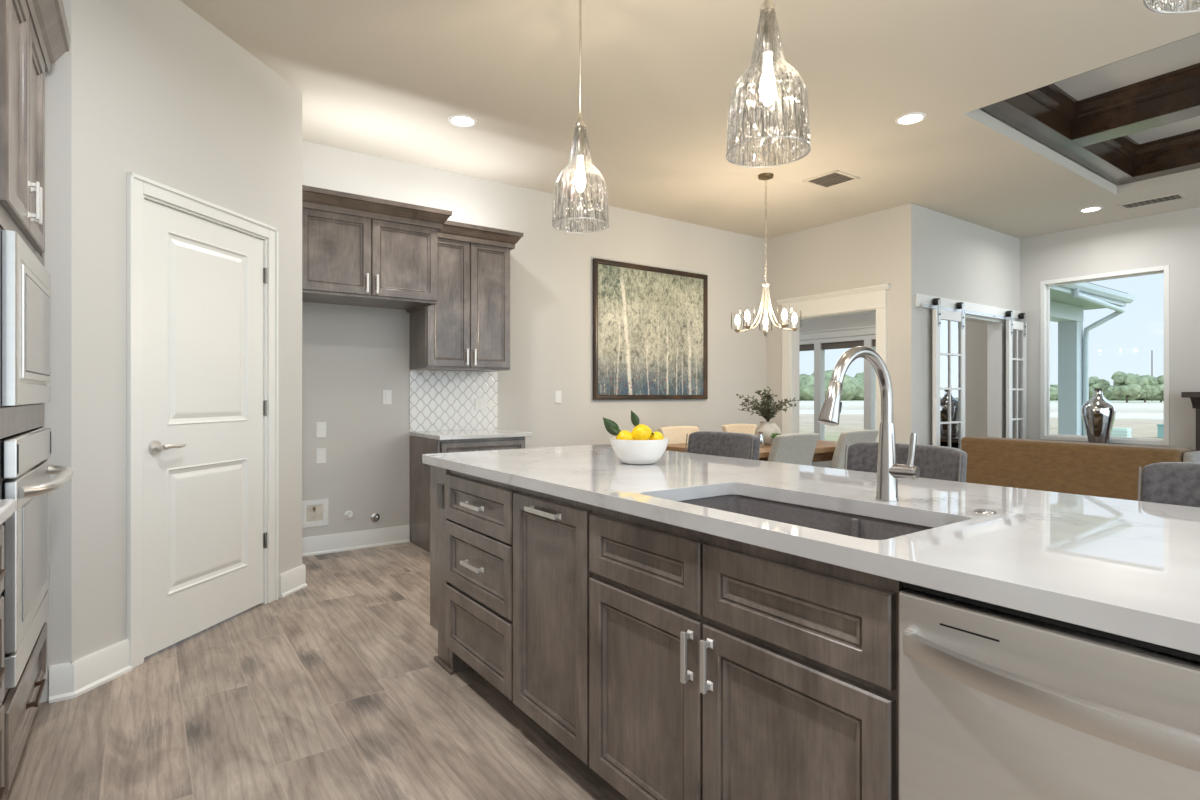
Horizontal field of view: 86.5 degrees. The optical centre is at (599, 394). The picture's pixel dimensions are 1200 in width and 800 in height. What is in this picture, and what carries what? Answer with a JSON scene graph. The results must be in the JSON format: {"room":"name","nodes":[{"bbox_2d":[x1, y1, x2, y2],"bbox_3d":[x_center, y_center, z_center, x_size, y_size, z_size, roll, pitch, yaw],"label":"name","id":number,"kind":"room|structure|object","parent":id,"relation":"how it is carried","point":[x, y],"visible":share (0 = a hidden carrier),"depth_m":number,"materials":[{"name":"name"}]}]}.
{"room":"kitchen","nodes":[
{"label":"kitchen","id":0,"kind":"room"},
{"bbox_2d":[39,0,70,702],"bbox_3d":[-2.397,-0.340,2.341,0.715,3.050,0.105,0,0,-35],"label":"wall","id":1,"kind":"structure","parent":0,"point":[57,254],"depth_m":2.48,"materials":[{"name":"paint"}]},
{"bbox_2d":[49,661,74,702],"bbox_3d":[-2.091,1.117,2.479,0.075,0.135,0.026,0,0,-35],"label":"baseboard","id":2,"kind":"structure","parent":1,"relation":"attached to","point":[61,676],"depth_m":2.48,"materials":[{"name":"white wood"}]},
{"bbox_2d":[71,0,301,661],"bbox_3d":[-2.015,-0.340,3.230,0.120,3.050,1.449,0,0,10],"label":"wall","id":3,"kind":"structure","parent":0,"point":[160,94],"depth_m":2.74,"materials":[{"name":"paint"}]},
{"bbox_2d":[70,639,131,697],"bbox_3d":[-2.043,1.117,2.619,0.026,0.135,0.251,0,0,10],"label":"baseboard","id":4,"kind":"structure","parent":3,"relation":"attached to","point":[93,670],"depth_m":2.61,"materials":[{"name":"white wood"}]},
{"bbox_2d":[127,172,278,668],"bbox_3d":[-2.005,0.114,3.224,0.142,2.142,0.961,0,0,10],"label":"door frame","id":5,"kind":"structure","parent":3,"relation":"attached to","point":[137,185],"depth_m":2.81,"materials":[{"name":"white wood"}]},
{"bbox_2d":[144,199,266,657],"bbox_3d":[-1.951,0.150,3.224,0.099,2.041,0.800,0,0,9],"label":"door","id":6,"kind":"structure","parent":3,"relation":"in","point":[205,407],"depth_m":3.15,"materials":[{"name":"white wood"}]},
{"bbox_2d":[279,564,306,597],"bbox_3d":[-1.841,1.117,3.831,0.026,0.135,0.228,0,0,9],"label":"baseboard","id":7,"kind":"structure","parent":3,"relation":"attached to","point":[293,580],"depth_m":3.82,"materials":[{"name":"white wood"}]},
{"bbox_2d":[4,542,627,799],"bbox_3d":[1.550,1.235,4.483,9.630,0.100,10.700,0,0,-35],"label":"floor","id":8,"kind":"structure","parent":0,"point":[334,687],"depth_m":2.31,"materials":[{"name":"brown wood"}]},
{"bbox_2d":[0,524,5,799],"bbox_3d":[-1.536,0.749,1.123,0.662,0.872,0.912,0,0,-35],"label":"base cabinet","id":9,"kind":"object","parent":8,"relation":"on","point":[2,570],"visible":1,"depth_m":1.61,"materials":[{"name":"brown wood"}]},
{"bbox_2d":[0,499,15,524],"bbox_3d":[-1.545,0.292,1.116,0.670,0.038,0.912,0,0,-35],"label":"countertop","id":10,"kind":"structure","parent":9,"relation":"on","point":[7,506],"depth_m":1.58,"materials":[{"name":"stone"}]},
{"bbox_2d":[0,0,70,794],"bbox_3d":[-2.053,-0.080,1.880,0.701,2.530,1.045,0,0,-35],"label":"tall cabinet","id":11,"kind":"object","parent":8,"relation":"on","point":[34,34],"visible":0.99,"depth_m":1.96,"materials":[{"name":"brown wood"}]},
{"bbox_2d":[0,228,50,406],"bbox_3d":[-2.027,-0.208,1.914,0.522,0.483,0.830,0,0,-35],"label":"microwave","id":12,"kind":"object","parent":11,"relation":"in","point":[25,283],"visible":1,"depth_m":1.82,"materials":[{"name":"silver plastic"}]},
{"bbox_2d":[0,428,72,688],"bbox_3d":[-2.037,0.468,1.907,0.697,0.685,0.870,0,0,-35],"label":"wall oven","id":13,"kind":"object","parent":11,"relation":"in","point":[25,472],"visible":0.99,"depth_m":1.85,"materials":[{"name":"silver metal"}]},
{"bbox_2d":[430,465,468,674],"bbox_3d":[-0.307,0.749,3.073,0.971,0.872,0.249,0,0,-35],"label":"island end panel","id":14,"kind":"object","parent":8,"relation":"on","point":[448,660],"visible":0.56,"depth_m":2.81,"materials":[{"name":"wood"}]},
{"bbox_2d":[437,483,443,508],"bbox_3d":[-0.698,0.443,2.784,0.008,0.105,0.060,0,0,-35],"label":"wall outlet","id":15,"kind":"object","parent":14,"relation":"attached to","point":[440,487],"visible":1,"depth_m":2.77,"materials":[{"name":"grey plastic"}]},
{"bbox_2d":[410,436,524,552],"bbox_3d":[-1.052,0.760,5.097,0.733,0.850,0.635,0,0,-35],"label":"base cabinet","id":16,"kind":"object","parent":8,"relation":"on","point":[419,471],"visible":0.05,"depth_m":4.92,"materials":[{"name":"brown wood"}]},
{"bbox_2d":[410,429,531,439],"bbox_3d":[-1.033,0.316,5.100,0.769,0.034,0.634,0,0,-35],"label":"countertop","id":17,"kind":"structure","parent":16,"relation":"on","point":[476,433],"depth_m":4.92,"materials":[{"name":"stone"}]},
{"bbox_2d":[445,470,532,719],"bbox_3d":[-0.249,0.749,2.655,0.642,0.872,0.611,0,0,-35],"label":"base cabinet","id":18,"kind":"object","parent":8,"relation":"on","point":[479,511],"visible":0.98,"depth_m":2.45,"materials":[{"name":"brown wood"}]},
{"bbox_2d":[513,487,613,787],"bbox_3d":[0.066,0.749,2.214,0.642,0.872,0.469,0,0,-35],"label":"base cabinet","id":19,"kind":"object","parent":8,"relation":"on","point":[551,573],"visible":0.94,"depth_m":2.02,"materials":[{"name":"brown wood"}]},
{"bbox_2d":[658,426,698,443],"bbox_3d":[0.854,0.736,5.553,0.480,0.901,0.610,0,0,-35],"label":"dining chair","id":20,"kind":"object","parent":8,"relation":"on","point":[676,434],"visible":0.26,"depth_m":5.70,"materials":[{"name":"beige fabric"}]},
{"bbox_2d":[685,431,759,459],"bbox_3d":[0.467,0.688,3.072,0.504,0.996,0.450,0,0,-35],"label":"bar stool","id":21,"kind":"object","parent":8,"relation":"on","point":[726,444],"visible":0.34,"depth_m":3.18,"materials":[{"name":"grey fabric"}]},
{"bbox_2d":[721,424,756,434],"bbox_3d":[1.501,0.736,5.990,0.480,0.901,0.610,0,0,-35],"label":"dining chair","id":22,"kind":"object","parent":8,"relation":"on","point":[737,428],"visible":0.23,"depth_m":6.17,"materials":[{"name":"beige fabric"}]},
{"bbox_2d":[589,505,906,799],"bbox_3d":[0.472,0.749,1.644,0.642,0.872,0.929,0,0,-35],"label":"base cabinet","id":23,"kind":"object","parent":8,"relation":"on","point":[721,668],"visible":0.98,"depth_m":1.41,"materials":[{"name":"brown wood"}]},
{"bbox_2d":[666,440,837,461],"bbox_3d":[1.407,0.805,5.450,1.620,0.760,0.980,0,0,-35],"label":"dining table","id":24,"kind":"object","parent":8,"relation":"on","point":[824,450],"visible":0.03,"depth_m":5.21,"materials":[{"name":"brown wood"}]},
{"bbox_2d":[758,432,764,447],"bbox_3d":[1.287,0.362,5.119,0.068,0.125,0.068,0,0,-35],"label":"bud vase","id":25,"kind":"object","parent":24,"relation":"on","point":[760,435],"visible":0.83,"depth_m":5.09,"materials":[{"name":"clear glass"}]},
{"bbox_2d":[736,387,800,444],"bbox_3d":[1.427,0.173,5.418,0.536,0.504,0.528,0,0,3],"label":"branches","id":26,"kind":"object","parent":24,"relation":"on","point":[768,427],"visible":0.98,"depth_m":5.39,"materials":[{"name":"plant"}]},
{"bbox_2d":[755,421,781,444],"bbox_3d":[1.435,0.328,5.445,0.224,0.195,0.224,0,0,-35],"label":"vase","id":27,"kind":"object","parent":24,"relation":"on","point":[768,428],"depth_m":5.37,"materials":[{"name":"ceramic"}]},
{"bbox_2d":[770,433,780,446],"bbox_3d":[1.438,0.368,5.202,0.107,0.114,0.107,0,0,-35],"label":"succulent","id":28,"kind":"object","parent":24,"relation":"on","point":[773,435],"visible":0.42,"depth_m":5.19,"materials":[{"name":"green plant"}]},
{"bbox_2d":[768,433,818,465],"bbox_3d":[1.315,0.736,4.924,0.480,0.901,0.610,0,0,-35],"label":"dining chair","id":29,"kind":"object","parent":8,"relation":"on","point":[795,448],"visible":0.38,"depth_m":4.67,"materials":[{"name":"grey fabric"}]},
{"bbox_2d":[830,430,878,469],"bbox_3d":[1.954,0.736,5.355,0.480,0.901,0.610,0,0,-35],"label":"dining chair","id":30,"kind":"object","parent":8,"relation":"on","point":[848,438],"visible":0.36,"depth_m":5.06,"materials":[{"name":"grey fabric"}]},
{"bbox_2d":[844,442,966,481],"bbox_3d":[1.007,0.688,2.315,0.504,0.996,0.450,0,0,-35],"label":"bar stool","id":31,"kind":"object","parent":8,"relation":"on","point":[933,462],"visible":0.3,"depth_m":2.36,"materials":[{"name":"grey fabric"}]},
{"bbox_2d":[898,582,1199,799],"bbox_3d":[0.900,0.751,0.998,0.675,0.868,0.604,0,0,-35],"label":"dishwasher","id":32,"kind":"object","parent":8,"relation":"on","point":[996,702],"visible":0.87,"depth_m":0.91,"materials":[{"name":"silver metal"}]},
{"bbox_2d":[961,436,1199,500],"bbox_3d":[4.262,0.795,5.628,0.960,0.780,1.800,0,0,-29],"label":"sofa","id":33,"kind":"object","parent":8,"relation":"on","point":[1080,468],"visible":0.56,"depth_m":5.34,"materials":[{"name":"brown leather"}]},
{"bbox_2d":[1137,462,1199,507],"bbox_3d":[1.550,0.688,1.554,0.504,0.996,0.450,0,0,-35],"label":"bar stool","id":34,"kind":"object","parent":8,"relation":"on","point":[1173,483],"visible":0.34,"depth_m":1.78,"materials":[{"name":"grey fabric"}]},
{"bbox_2d":[1181,392,1199,450],"bbox_3d":[6.324,0.580,5.500,0.365,1.210,1.910,0,0,-35],"label":"fireplace mantel","id":35,"kind":"object","parent":8,"relation":"on","point":[1194,396],"visible":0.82,"depth_m":6.15,"materials":[{"name":"brown wood"}]},
{"bbox_2d":[1181,392,1199,397],"bbox_3d":[6.324,0.003,5.500,0.365,0.055,1.910,0,0,-35],"label":"mantel shelf","id":36,"kind":"object","parent":35,"relation":"attached to","point":[1183,394],"depth_m":6.12,"materials":[{"name":"brown wood"}]},
{"bbox_3d":[5.328,0.860,6.755,0.480,0.650,1.490,0,0,-35],"label":"console","id":37,"kind":"object","parent":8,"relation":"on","visible":0},
{"bbox_2d":[1081,388,1115,443],"bbox_3d":[5.310,0.234,6.797,0.296,0.600,0.296,0,0,-35],"label":"vase","id":38,"kind":"object","parent":37,"relation":"on","point":[1098,413],"visible":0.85,"depth_m":6.71,"materials":[{"name":"silver glass"}]},
{"bbox_3d":[0.564,0.749,1.581,0.625,0.872,3.280,0,0,-35],"label":"panel","id":39,"kind":"object","parent":8,"relation":"on","visible":0},
{"bbox_2d":[422,444,1199,654],"bbox_3d":[0.640,0.290,1.752,1.043,0.038,3.550,0,0,-35],"label":"countertop","id":40,"kind":"structure","parent":39,"relation":"on","point":[1122,567],"depth_m":1.33,"materials":[{"name":"stone"}]},
{"bbox_2d":[610,437,668,464],"bbox_3d":[0.155,0.221,2.512,0.233,0.098,0.233,0,0,-35],"label":"bowl","id":41,"kind":"object","parent":40,"relation":"on","point":[636,452],"visible":0.91,"depth_m":2.43,"materials":[{"name":"white ceramic"}]},
{"bbox_2d":[603,417,632,439],"bbox_3d":[0.072,0.147,2.499,0.116,0.117,0.066,0,0,9],"label":"lemon","id":42,"kind":"object","parent":41,"relation":"in","point":[611,426],"visible":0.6,"depth_m":2.49,"materials":[{"name":"yellow plant"}]},
{"bbox_2d":[631,410,651,439],"bbox_3d":[0.162,0.125,2.499,0.075,0.127,0.072,0,0,-35],"label":"lemon","id":43,"kind":"object","parent":41,"relation":"in","point":[640,431],"visible":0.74,"depth_m":2.48,"materials":[{"name":"yellow plant"}]},
{"bbox_2d":[649,431,663,439],"bbox_3d":[0.217,0.176,2.516,0.062,0.061,0.081,0,0,40],"label":"lemon","id":44,"kind":"object","parent":41,"relation":"in","point":[656,435],"visible":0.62,"depth_m":2.50,"materials":[{"name":"yellow plant"}]},
{"bbox_2d":[678,495,932,539],"bbox_3d":[0.464,0.420,1.580,0.434,0.220,0.754,0,0,-35],"label":"undermount sink","id":45,"kind":"object","parent":40,"relation":"in","point":[859,526],"visible":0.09,"depth_m":1.76,"materials":[{"name":"silver metal"}]},
{"bbox_2d":[817,346,919,501],"bbox_3d":[0.646,0.076,1.542,0.312,0.390,0.103,0,0,-35],"label":"faucet","id":46,"kind":"object","parent":40,"relation":"on","point":[889,471],"visible":1,"depth_m":1.61,"materials":[{"name":"silver metal"}]},
{"bbox_2d":[973,509,996,513],"bbox_3d":[0.888,0.269,1.471,0.048,0.004,0.048,0,0,-35],"label":"button","id":47,"kind":"object","parent":40,"relation":"on","point":[984,511],"visible":1,"depth_m":1.46,"materials":[{"name":"silver metal"}]},
{"bbox_2d":[302,140,765,537],"bbox_3d":[-0.121,-0.340,6.215,5.440,3.050,0.100,0,0,-35],"label":"wall","id":48,"kind":"structure","parent":0,"point":[351,354],"depth_m":5.74,"materials":[{"name":"paint"}]},
{"bbox_2d":[302,499,327,527],"bbox_3d":[-2.111,0.880,4.721,0.195,0.200,0.019,0,0,-35],"label":"outlet box","id":49,"kind":"object","parent":48,"relation":"attached to","point":[314,512],"visible":0.96,"depth_m":4.73,"materials":[{"name":"white plastic"}]},
{"bbox_2d":[316,422,325,437],"bbox_3d":[-2.077,0.265,4.753,0.072,0.116,0.008,0,0,-35],"label":"wall outlet","id":50,"kind":"object","parent":48,"relation":"attached to","point":[320,426],"visible":1,"depth_m":4.75,"materials":[{"name":"white plastic"}]},
{"bbox_2d":[316,448,325,463],"bbox_3d":[-2.077,0.458,4.753,0.072,0.116,0.008,0,0,-35],"label":"wall outlet","id":51,"kind":"object","parent":48,"relation":"attached to","point":[320,452],"visible":1,"depth_m":4.75,"materials":[{"name":"white plastic"}]},
{"bbox_2d":[344,510,352,518],"bbox_3d":[-1.904,0.919,4.848,0.068,0.068,0.050,0,0,-35],"label":"stub","id":52,"kind":"object","parent":48,"relation":"attached to","point":[348,514],"visible":1,"depth_m":4.85,"materials":[{"name":"white plastic"}]},
{"bbox_2d":[302,525,409,556],"bbox_3d":[-1.915,1.117,4.858,0.943,0.135,0.026,0,0,-35],"label":"baseboard","id":53,"kind":"structure","parent":48,"relation":"attached to","point":[338,542],"depth_m":4.88,"materials":[{"name":"white wood"}]},
{"bbox_2d":[371,513,379,521],"bbox_3d":[-1.745,0.960,4.968,0.068,0.068,0.040,0,0,-35],"label":"stub","id":54,"kind":"object","parent":48,"relation":"attached to","point":[375,517],"visible":1,"depth_m":4.96,"materials":[{"name":"silver metal"}]},
{"bbox_2d":[302,185,451,312],"bbox_3d":[-1.684,-0.993,4.604,1.015,0.665,0.703,0,0,-35],"label":"upper cabinet","id":55,"kind":"object","parent":48,"relation":"attached to","point":[358,250],"visible":0.83,"depth_m":4.35,"materials":[{"name":"brown wood"}]},
{"bbox_2d":[382,390,391,403],"bbox_3d":[-1.679,0.020,5.035,0.072,0.116,0.010,0,0,-35],"label":"wall switch","id":56,"kind":"object","parent":48,"relation":"attached to","point":[386,394],"visible":1,"depth_m":5.03,"materials":[{"name":"white plastic"}]},
{"bbox_2d":[409,370,497,431],"bbox_3d":[-1.217,0.050,5.365,0.778,0.498,0.009,0,0,-35],"label":"backsplash","id":57,"kind":"structure","parent":48,"relation":"attached to","point":[439,400],"depth_m":5.34,"materials":[{"name":"tile"}]},
{"bbox_2d":[475,399,486,409],"bbox_3d":[-1.024,0.085,5.492,0.115,0.100,0.008,0,0,-35],"label":"wall outlet","id":58,"kind":"object","parent":57,"relation":"attached to","point":[480,404],"visible":1,"depth_m":5.49,"materials":[{"name":"white plastic"}]},
{"bbox_2d":[410,220,523,371],"bbox_3d":[-1.081,-0.762,5.188,0.794,1.125,0.453,0,0,-35],"label":"upper cabinet","id":59,"kind":"object","parent":48,"relation":"attached to","point":[468,327],"visible":0.97,"depth_m":5.03,"materials":[{"name":"brown wood"}]},
{"bbox_2d":[555,391,560,402],"bbox_3d":[-0.389,0.023,5.956,0.072,0.116,0.010,0,0,-35],"label":"wall switch","id":60,"kind":"object","parent":48,"relation":"attached to","point":[557,393],"visible":1,"depth_m":5.95,"materials":[{"name":"white plastic"}]},
{"bbox_2d":[593,258,707,399],"bbox_3d":[0.560,-0.632,6.607,1.515,1.365,0.048,0,0,-35],"label":"framed painting","id":61,"kind":"object","parent":48,"relation":"attached to","point":[650,324],"visible":1,"depth_m":6.56,"materials":[{"name":"brown paint"}]},
{"bbox_2d":[180,0,1199,238],"bbox_3d":[1.550,-1.910,4.483,9.630,0.090,10.700,0,0,-35],"label":"ceiling","id":62,"kind":"structure","parent":0,"point":[380,78],"depth_m":3.93,"materials":[{"name":"paint"}]},
{"bbox_2d":[448,114,476,126],"bbox_3d":[-0.936,-1.861,4.344,0.192,0.008,0.192,0,0,-35],"label":"recessed light","id":63,"kind":"object","parent":62,"relation":"in","point":[459,120],"visible":1,"depth_m":4.33,"materials":[{"name":"white plastic"}]},
{"bbox_2d":[552,0,608,231],"bbox_3d":[-0.085,-1.301,2.789,0.251,1.128,0.251,0,0,-35],"label":"glass pendant light","id":64,"kind":"object","parent":62,"relation":"hanging from","point":[580,179],"visible":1,"depth_m":2.81,"materials":[{"name":"clear glass"}]},
{"bbox_2d":[575,113,585,157],"bbox_3d":[-0.085,-1.135,2.789,0.046,0.190,0.046,0,0,-35],"label":"socket","id":65,"kind":"object","parent":64,"relation":"attached to","point":[580,141],"depth_m":2.78,"materials":[{"name":"silver metal"}]},
{"bbox_2d":[731,173,800,335],"bbox_3d":[1.398,-1.179,5.413,0.576,1.372,0.589,0,0,-35],"label":"chandelier","id":66,"kind":"object","parent":62,"relation":"hanging from","point":[763,176],"visible":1,"depth_m":5.42,"materials":[{"name":"silver metal"}]},
{"bbox_2d":[726,0,810,166],"bbox_3d":[0.513,-1.301,1.950,0.251,1.128,0.251,0,0,-35],"label":"glass pendant light","id":67,"kind":"object","parent":62,"relation":"hanging from","point":[767,87],"visible":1,"depth_m":1.98,"materials":[{"name":"clear glass"}]},
{"bbox_2d":[760,0,774,56],"bbox_3d":[0.513,-1.135,1.950,0.046,0.190,0.046,0,0,-35],"label":"socket","id":68,"kind":"object","parent":67,"relation":"attached to","point":[767,8],"depth_m":1.94,"materials":[{"name":"silver metal"}]},
{"bbox_2d":[802,170,859,188],"bbox_3d":[2.001,-1.861,5.530,0.340,0.008,0.340,0,0,-35],"label":"ceiling vent","id":69,"kind":"object","parent":62,"relation":"in","point":[836,177],"visible":1,"depth_m":5.51,"materials":[{"name":"metal"}]},
{"bbox_2d":[895,112,925,124],"bbox_3d":[2.098,-1.861,4.309,0.192,0.008,0.192,0,0,-35],"label":"recessed light","id":70,"kind":"object","parent":62,"relation":"in","point":[915,117],"visible":1,"depth_m":4.30,"materials":[{"name":"white plastic"}]},
{"bbox_2d":[1079,206,1102,211],"bbox_3d":[4.939,-1.861,6.422,0.192,0.008,0.192,0,0,-35],"label":"recessed light","id":71,"kind":"object","parent":62,"relation":"in","point":[1089,209],"visible":1,"depth_m":6.42,"materials":[{"name":"white plastic"}]},
{"bbox_2d":[1116,192,1187,209],"bbox_3d":[5.317,-1.861,6.151,0.240,0.008,0.480,0,0,-35],"label":"ceiling vent","id":72,"kind":"object","parent":62,"relation":"in","point":[1176,196],"visible":1,"depth_m":6.14,"materials":[{"name":"metal"}]},
{"bbox_2d":[1143,0,1199,13],"bbox_3d":[1.111,-1.301,1.112,0.251,1.128,0.251,0,0,-35],"label":"glass pendant light","id":73,"kind":"object","parent":62,"relation":"hanging from","point":[1149,5],"visible":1,"depth_m":1.23,"materials":[{"name":"clear glass"}]},
{"bbox_2d":[766,203,918,443],"bbox_3d":[2.578,-0.340,6.985,0.150,3.050,1.780,0,0,-35],"label":"wall","id":74,"kind":"structure","parent":0,"point":[880,247],"depth_m":6.58,"materials":[{"name":"paint"}]},
{"bbox_2d":[777,284,890,441],"bbox_3d":[2.550,0.040,6.972,0.210,2.290,1.370,0,0,-35],"label":"door frame","id":75,"kind":"structure","parent":74,"relation":"attached to","point":[870,298],"depth_m":7.04,"materials":[{"name":"white wood"}]},
{"bbox_2d":[919,206,1019,444],"bbox_3d":[4.109,-0.340,7.077,2.450,3.050,0.150,0,0,-35],"label":"wall","id":76,"kind":"structure","parent":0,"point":[960,260],"depth_m":6.75,"materials":[{"name":"paint"}]},
{"bbox_2d":[915,293,1021,321],"bbox_3d":[4.062,-0.925,6.919,2.350,0.130,0.051,0,0,-35],"label":"barn door track","id":77,"kind":"object","parent":76,"relation":"attached to","point":[921,300],"visible":0.89,"depth_m":6.85,"materials":[{"name":"metal"}]},
{"bbox_2d":[932,298,964,448],"bbox_3d":[3.567,0.101,6.516,0.605,2.129,0.060,0,0,-35],"label":"door","id":78,"kind":"structure","parent":77,"relation":"hanging from","point":[948,326],"depth_m":6.50,"materials":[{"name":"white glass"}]},
{"bbox_2d":[1006,310,1026,438],"bbox_3d":[4.849,0.101,7.430,0.465,2.129,0.060,0,0,-35],"label":"door","id":79,"kind":"structure","parent":77,"relation":"hanging from","point":[1016,331],"depth_m":7.42,"materials":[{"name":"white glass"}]},
{"bbox_2d":[799,207,1199,467],"bbox_3d":[5.409,-0.340,7.236,0.150,3.050,10.700,0,0,-35],"label":"wall","id":80,"kind":"structure","parent":0,"point":[1172,239],"depth_m":6.93,"materials":[{"name":"paint"}]},
{"bbox_2d":[799,325,875,439],"bbox_3d":[3.480,-0.007,9.883,0.155,1.965,2.950,0,0,-35],"label":"window","id":81,"kind":"structure","parent":80,"relation":"in","point":[820,341],"depth_m":9.66,"materials":[{"name":"white wood"}]},
{"bbox_2d":[799,344,813,350],"bbox_3d":[3.172,-0.744,10.315,0.025,0.098,0.730,0,0,-35],"label":"raised blind","id":82,"kind":"object","parent":81,"relation":"attached to","point":[802,347],"depth_m":10.14,"materials":[{"name":"fabric"}]},
{"bbox_2d":[822,340,863,349],"bbox_3d":[3.666,-0.744,9.623,0.025,0.098,0.730,0,0,-35],"label":"raised blind","id":83,"kind":"object","parent":81,"relation":"attached to","point":[826,344],"depth_m":9.64,"materials":[{"name":"fabric"}]},
{"bbox_2d":[965,316,1001,437],"bbox_3d":[4.146,0.170,7.103,1.102,2.030,0.150,0,0,-35],"label":"door frame","id":84,"kind":"structure","parent":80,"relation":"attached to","point":[994,327],"depth_m":7.40,"materials":[{"name":"white wood"}]},
{"bbox_2d":[1040,265,1168,445],"bbox_3d":[5.539,-0.400,7.031,0.136,1.850,1.155,0,0,-35],"label":"window","id":85,"kind":"structure","parent":80,"relation":"in","point":[1045,286],"depth_m":7.19,"materials":[{"name":"white wood"}]},
{"bbox_2d":[979,33,1199,184],"bbox_3d":[4.685,-2.105,3.618,3.170,0.320,3.850,0,0,-35],"label":"ceiling","id":86,"kind":"structure","parent":0,"point":[1135,118],"depth_m":4.63,"materials":[{"name":"paint"}]},
{"label":"outside","id":87,"kind":"structure","parent":0,"visible":0},
{"bbox_2d":[799,400,1163,440],"bbox_3d":[108.230,1.435,114.049,291.320,0.001,580.000,0,0,-35],"label":"ground","id":88,"kind":"structure","parent":87,"point":[1142,417],"depth_m":39.81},
{"bbox_2d":[799,370,1159,400],"bbox_3d":[119.233,-1.782,193.638,184.436,8.884,115.457,0,0,-35],"label":"woods","id":89,"kind":"object","parent":88,"relation":"on","point":[853,387],"visible":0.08,"depth_m":149.83,"materials":[{"name":"green plant"}]},
{"bbox_2d":[1050,282,1134,435],"bbox_3d":[4.992,-0.435,10.584,3.020,3.740,5.365,0,0,-35],"label":"porch","id":90,"kind":"object","parent":88,"relation":"on","point":[1068,303],"visible":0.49,"depth_m":9.35,"materials":[{"name":"white paint"}]},
{"bbox_2d":[1089,376,1112,399],"bbox_3d":[91.639,-0.963,117.750,5.399,4.796,5.134,0,0,-35],"label":"tree","id":91,"kind":"object","parent":88,"relation":"on","point":[1094,382],"visible":0.48,"depth_m":116.29,"materials":[{"name":"green plant"}]},
{"bbox_2d":[1111,428,1131,437],"bbox_3d":[12.658,1.125,15.500,0.340,0.620,0.340,0,0,-35],"label":"air conditioner unit","id":92,"kind":"object","parent":88,"relation":"on","point":[1116,432],"visible":0.31,"depth_m":15.38,"materials":[{"name":"teal metal"}]},
{"bbox_2d":[1111,371,1144,402],"bbox_3d":[92.238,-1.354,111.710,4.826,5.578,4.914,0,0,-35],"label":"tree","id":93,"kind":"object","parent":88,"relation":"on","point":[1129,385],"visible":1,"depth_m":110.77,"materials":[{"name":"green plant"}]},
{"bbox_2d":[1135,374,1159,401],"bbox_3d":[98.234,-1.158,115.319,5.321,5.186,4.452,0,0,-35],"label":"tree","id":94,"kind":"object","parent":88,"relation":"on","point":[1150,388],"visible":0.54,"depth_m":113.58,"materials":[{"name":"green plant"}]},
{"bbox_2d":[1151,350,1152,400],"bbox_3d":[119.398,-4.065,138.000,0.240,11.000,0.240,0,0,-35],"label":"utility pole","id":95,"kind":"object","parent":88,"relation":"on","point":[1151,350],"visible":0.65,"depth_m":137.96,"materials":[{"name":"grey wood"}]},
{"bbox_2d":[1149,375,1163,401],"bbox_3d":[103.620,-1.051,117.965,4.896,4.972,4.873,0,0,-35],"label":"tree","id":96,"kind":"object","parent":88,"relation":"on","point":[1160,396],"visible":0.32,"depth_m":117.17,"materials":[{"name":"green plant"}]},
{"bbox_2d":[1157,424,1163,437],"bbox_3d":[18.729,1.205,21.000,0.520,0.460,0.520,0,0,-35],"label":"utility box","id":97,"kind":"object","parent":88,"relation":"on","point":[1160,426],"visible":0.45,"depth_m":20.98,"materials":[{"name":"teal metal"}]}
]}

